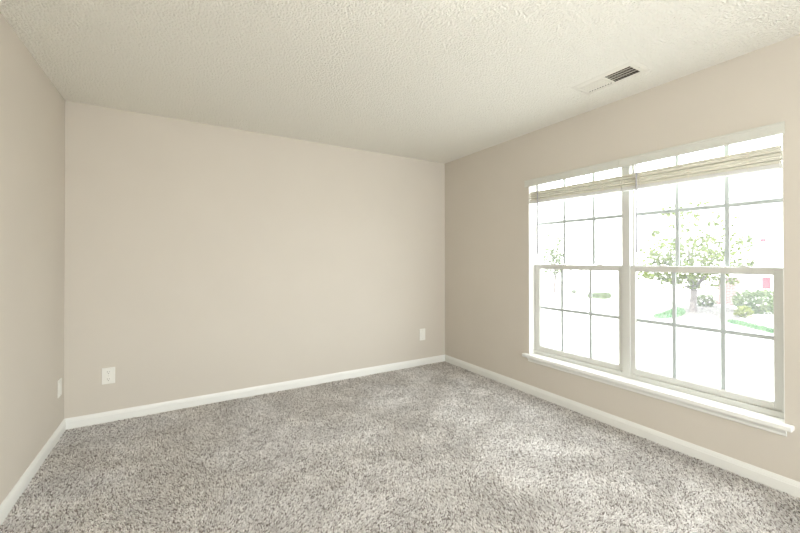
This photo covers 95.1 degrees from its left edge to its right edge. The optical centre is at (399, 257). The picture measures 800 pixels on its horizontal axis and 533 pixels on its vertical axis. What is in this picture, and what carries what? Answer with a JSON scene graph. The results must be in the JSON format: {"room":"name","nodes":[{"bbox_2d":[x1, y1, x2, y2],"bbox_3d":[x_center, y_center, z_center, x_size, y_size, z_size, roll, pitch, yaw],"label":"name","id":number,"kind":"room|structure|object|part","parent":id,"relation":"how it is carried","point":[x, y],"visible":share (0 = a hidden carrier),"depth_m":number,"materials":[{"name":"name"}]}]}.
{"room":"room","nodes":[
{"label":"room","id":0,"kind":"room"},
{"bbox_2d":[0,12,64,504],"bbox_3d":[-0.858,0.043,-0.159,0.140,2.460,6.606,0,0,-31],"label":"wall","id":1,"kind":"structure","parent":0,"point":[32,109],"depth_m":2.06,"materials":[{"name":"beige paint"}]},
{"bbox_2d":[0,419,65,525],"bbox_3d":[-0.791,1.221,-0.126,0.012,0.088,6.606,0,0,-31],"label":"baseboard","id":2,"kind":"structure","parent":1,"relation":"attached to","point":[21,485],"depth_m":2.06,"materials":[{"name":"white paint"}]},
{"bbox_2d":[58,378,61,397],"bbox_3d":[-2.419,0.926,2.601,0.008,0.122,0.084,0,0,-31],"label":"wall plate","id":3,"kind":"object","parent":1,"relation":"attached to","point":[60,379],"visible":1,"depth_m":2.60,"materials":[{"name":"white plastic"}]},
{"bbox_2d":[64,100,444,418],"bbox_3d":[-1.002,0.063,3.683,3.828,2.460,0.140,0,0,-31],"label":"wall","id":4,"kind":"structure","parent":0,"point":[201,259],"depth_m":3.30,"materials":[{"name":"beige paint"}]},
{"bbox_2d":[102,367,114,384],"bbox_3d":[-2.264,0.918,2.839,0.083,0.126,0.009,0,0,-31],"label":"wall outlet","id":5,"kind":"object","parent":4,"relation":"attached to","point":[108,374],"visible":1,"depth_m":2.83,"materials":[{"name":"white plastic"}]},
{"bbox_2d":[65,355,444,429],"bbox_3d":[-0.962,1.241,3.611,3.548,0.088,0.012,0,0,-31],"label":"baseboard","id":6,"kind":"structure","parent":4,"relation":"attached to","point":[77,422],"depth_m":3.27,"materials":[{"name":"white paint"}]},
{"bbox_2d":[420,328,424,339],"bbox_3d":[0.267,0.914,4.349,0.082,0.138,0.008,0,0,-31],"label":"wall plate","id":7,"kind":"object","parent":4,"relation":"attached to","point":[422,331],"visible":1,"depth_m":4.35,"materials":[{"name":"white plastic"}]},
{"bbox_2d":[0,0,799,163],"bbox_3d":[0.725,-1.234,0.793,3.828,0.100,6.886,0,0,-31],"label":"ceiling","id":8,"kind":"structure","parent":0,"point":[439,81],"depth_m":2.13,"materials":[{"name":"white paint"}]},
{"bbox_2d":[571,60,649,94],"bbox_3d":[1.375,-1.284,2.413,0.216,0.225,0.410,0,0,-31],"label":"ceiling vent","id":9,"kind":"object","parent":8,"relation":"in","point":[630,69],"visible":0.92,"depth_m":2.41,"materials":[{"name":"metal"}]},
{"bbox_2d":[3,375,799,532],"bbox_3d":[0.728,1.311,0.779,3.828,0.090,6.886,0,0,-31],"label":"floor","id":10,"kind":"structure","parent":0,"point":[427,375],"depth_m":1.95,"materials":[{"name":"grey carpet"}]},
{"bbox_2d":[0,361,799,532],"bbox_3d":[0.066,1.267,1.890,3.537,0.013,4.016,0,0,-31],"label":"carpet","id":11,"kind":"structure","parent":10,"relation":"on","point":[173,439],"depth_m":2.16,"materials":[{"name":"grey carpet"}]},
{"bbox_2d":[445,34,799,481],"bbox_3d":[2.310,0.049,1.731,0.140,2.460,6.606,0,0,-31],"label":"wall","id":12,"kind":"structure","parent":0,"point":[487,199],"depth_m":2.79,"materials":[{"name":"beige paint"}]},
{"bbox_2d":[534,173,621,375],"bbox_3d":[1.504,0.088,3.135,0.079,1.624,0.810,0,0,-31],"label":"window","id":13,"kind":"structure","parent":12,"relation":"in","point":[606,366],"depth_m":3.15,"materials":[{"name":"white plastic"}]},
{"bbox_2d":[524,159,623,253],"bbox_3d":[1.428,-0.379,3.084,0.089,0.689,0.864,0,0,-31],"label":"window blind","id":14,"kind":"object","parent":13,"relation":"attached to","point":[608,185],"visible":0.95,"depth_m":3.00,"materials":[{"name":"beige plastic"}]},
{"bbox_3d":[1.441,-0.510,3.074,0.050,0.040,0.827,0,0,-31],"label":"rail","id":15,"kind":"part","parent":14,"relation":"part of","materials":[{"name":"beige plastic"}]},
{"bbox_3d":[1.521,-0.304,3.147,0.028,0.808,0.796,0,0,-31],"label":"sash","id":16,"kind":"part","parent":13,"relation":"part of","materials":[{"name":"white plastic"}]},
{"bbox_3d":[1.500,0.464,3.112,0.030,0.801,0.780,0,0,-31],"label":"sash","id":17,"kind":"part","parent":13,"relation":"part of","materials":[{"name":"white plastic"}]},
{"bbox_2d":[445,355,799,497],"bbox_3d":[2.246,1.227,1.686,0.012,0.088,6.606,0,0,-31],"label":"baseboard","id":18,"kind":"structure","parent":12,"relation":"attached to","point":[775,481],"depth_m":2.49,"materials":[{"name":"white paint"}]},
{"bbox_2d":[622,165,632,377],"bbox_3d":[1.728,0.085,2.763,0.082,1.625,0.057,0,0,-31],"label":"trim","id":19,"kind":"structure","parent":12,"relation":"attached to","point":[627,196],"depth_m":2.74,"materials":[{"name":"white plastic"}]},
{"bbox_2d":[529,134,784,422],"bbox_3d":[1.706,0.094,2.744,0.139,1.652,1.696,0,0,-31],"label":"trim","id":20,"kind":"structure","parent":12,"relation":"attached to","point":[532,207],"depth_m":3.44,"materials":[{"name":"white paint"}]},
{"bbox_2d":[522,353,794,436],"bbox_3d":[1.655,0.912,2.715,0.124,0.030,1.780,0,0,-31],"label":"trim","id":21,"kind":"structure","parent":12,"relation":"attached to","point":[764,419],"depth_m":2.39,"materials":[{"name":"white paint"}]},
{"bbox_2d":[630,145,783,418],"bbox_3d":[1.952,0.083,2.385,0.079,1.624,0.820,0,0,-31],"label":"window","id":22,"kind":"structure","parent":12,"relation":"in","point":[775,408],"depth_m":2.28,"materials":[{"name":"white plastic"}]},
{"bbox_3d":[1.927,0.851,2.365,0.004,0.006,0.240,0,0,-31],"label":"lift rail","id":23,"kind":"part","parent":22,"relation":"part of","materials":[{"name":"white plastic"}]},
{"bbox_2d":[619,121,784,252],"bbox_3d":[1.870,-0.381,2.344,0.089,0.694,0.861,0,0,-31],"label":"window blind","id":24,"kind":"object","parent":22,"relation":"attached to","point":[769,158],"visible":0.99,"depth_m":2.25,"materials":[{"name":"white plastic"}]},
{"bbox_3d":[1.870,-0.502,2.354,0.050,0.032,0.832,0,0,-31],"label":"rail","id":25,"kind":"part","parent":24,"relation":"part of","materials":[{"name":"beige plastic"}]},
{"bbox_3d":[2.013,-0.595,2.109,0.060,0.189,0.023,0,0,-31],"label":"ladder cord","id":26,"kind":"part","parent":24,"relation":"part of","materials":[{"name":"beige fabric"}]},
{"bbox_3d":[1.934,0.460,2.385,0.030,0.801,0.796,0,0,-31],"label":"sash","id":27,"kind":"part","parent":22,"relation":"part of","materials":[{"name":"white plastic"}]},
{"bbox_3d":[1.969,-0.309,2.397,0.028,0.808,0.806,0,0,-31],"label":"sash","id":28,"kind":"part","parent":22,"relation":"part of","materials":[{"name":"white plastic"}]},
{"label":"outside","id":29,"kind":"structure","parent":0,"visible":0},
{"bbox_2d":[542,282,773,400],"bbox_3d":[45.116,2.479,44.368,117.040,0.300,150.000,0,0,-31],"label":"ground","id":30,"kind":"structure","parent":29,"point":[749,360],"depth_m":9.91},
{"bbox_2d":[540,224,571,291],"bbox_3d":[10.062,-0.013,23.862,2.019,4.654,2.270,0,0,-31],"label":"tree","id":31,"kind":"object","parent":30,"relation":"on","point":[554,258],"visible":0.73,"depth_m":23.82,"materials":[{"name":"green plant"}]},
{"bbox_2d":[587,290,611,298],"bbox_3d":[11.438,2.061,20.598,2.097,0.371,1.241,0,0,-31],"label":"grass","id":32,"kind":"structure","parent":30,"relation":"on","point":[597,295],"depth_m":20.10,"materials":[{"name":"green plant"}]},
{"bbox_2d":[539,169,782,294],"bbox_3d":[22.536,-2.376,28.596,9.000,9.300,22.800,0,0,-31],"label":"sky","id":33,"kind":"structure","parent":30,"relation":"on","point":[765,223],"depth_m":26.41,"materials":[{"name":"white"}]},
{"bbox_3d":[21.419,-1.005,22.635,0.019,0.900,0.700,0,0,-31],"label":"pane","id":34,"kind":"part","parent":33,"relation":"part of","materials":[{"name":"white"}]},
{"bbox_2d":[762,277,769,288],"bbox_3d":[21.864,1.520,21.838,0.065,0.700,0.360,0,0,-31],"label":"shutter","id":35,"kind":"object","parent":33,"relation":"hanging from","point":[765,280],"depth_m":21.82,"materials":[{"name":"paint"}]},
{"bbox_2d":[653,305,685,317],"bbox_3d":[10.781,2.107,14.306,3.543,0.215,0.693,0,0,-40],"label":"grass","id":36,"kind":"structure","parent":30,"relation":"on","point":[679,311],"depth_m":13.76,"materials":[{"name":"green plant"}]},
{"bbox_2d":[637,197,757,311],"bbox_3d":[11.631,-0.085,14.767,4.459,4.701,4.128,0,0,-31],"label":"tree","id":37,"kind":"object","parent":30,"relation":"on","point":[690,278],"visible":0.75,"depth_m":14.38,"materials":[{"name":"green plant"}]},
{"bbox_2d":[681,305,739,322],"bbox_3d":[12.514,2.188,14.937,2.036,0.055,6.062,0,0,43],"label":"mulch bed","id":38,"kind":"object","parent":30,"relation":"on","point":[709,314],"visible":0.64,"depth_m":13.90,"materials":[{"name":"white"}]},
{"bbox_2d":[697,294,717,306],"bbox_3d":[13.725,1.941,16.422,0.852,0.615,0.842,0,0,8],"label":"shrub","id":39,"kind":"object","parent":38,"relation":"on","point":[705,302],"visible":0.85,"depth_m":16.30,"materials":[{"name":"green plant"}]},
{"bbox_2d":[715,276,742,305],"bbox_3d":[15.618,1.554,17.343,0.800,1.340,0.800,0,0,-31],"label":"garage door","id":40,"kind":"object","parent":30,"relation":"on","point":[730,290],"visible":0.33,"depth_m":17.10,"materials":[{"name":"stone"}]},
{"bbox_2d":[733,306,753,317],"bbox_3d":[12.606,1.991,13.424,0.523,0.482,0.513,0,0,10],"label":"shrub","id":41,"kind":"object","parent":30,"relation":"on","point":[739,311],"visible":0.96,"depth_m":13.34,"materials":[{"name":"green plant"}]},
{"bbox_2d":[727,318,773,333],"bbox_3d":[11.060,2.113,11.475,0.426,0.172,2.192,0,0,12],"label":"grass","id":42,"kind":"structure","parent":30,"relation":"on","point":[764,328],"depth_m":11.42,"materials":[{"name":"green plant"}]},
{"bbox_2d":[731,289,772,313],"bbox_3d":[14.182,1.722,14.436,1.790,1.036,1.827,0,0,-31],"label":"shrub","id":43,"kind":"object","parent":30,"relation":"on","point":[752,300],"visible":0.78,"depth_m":14.18,"materials":[{"name":"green plant"}]}
]}

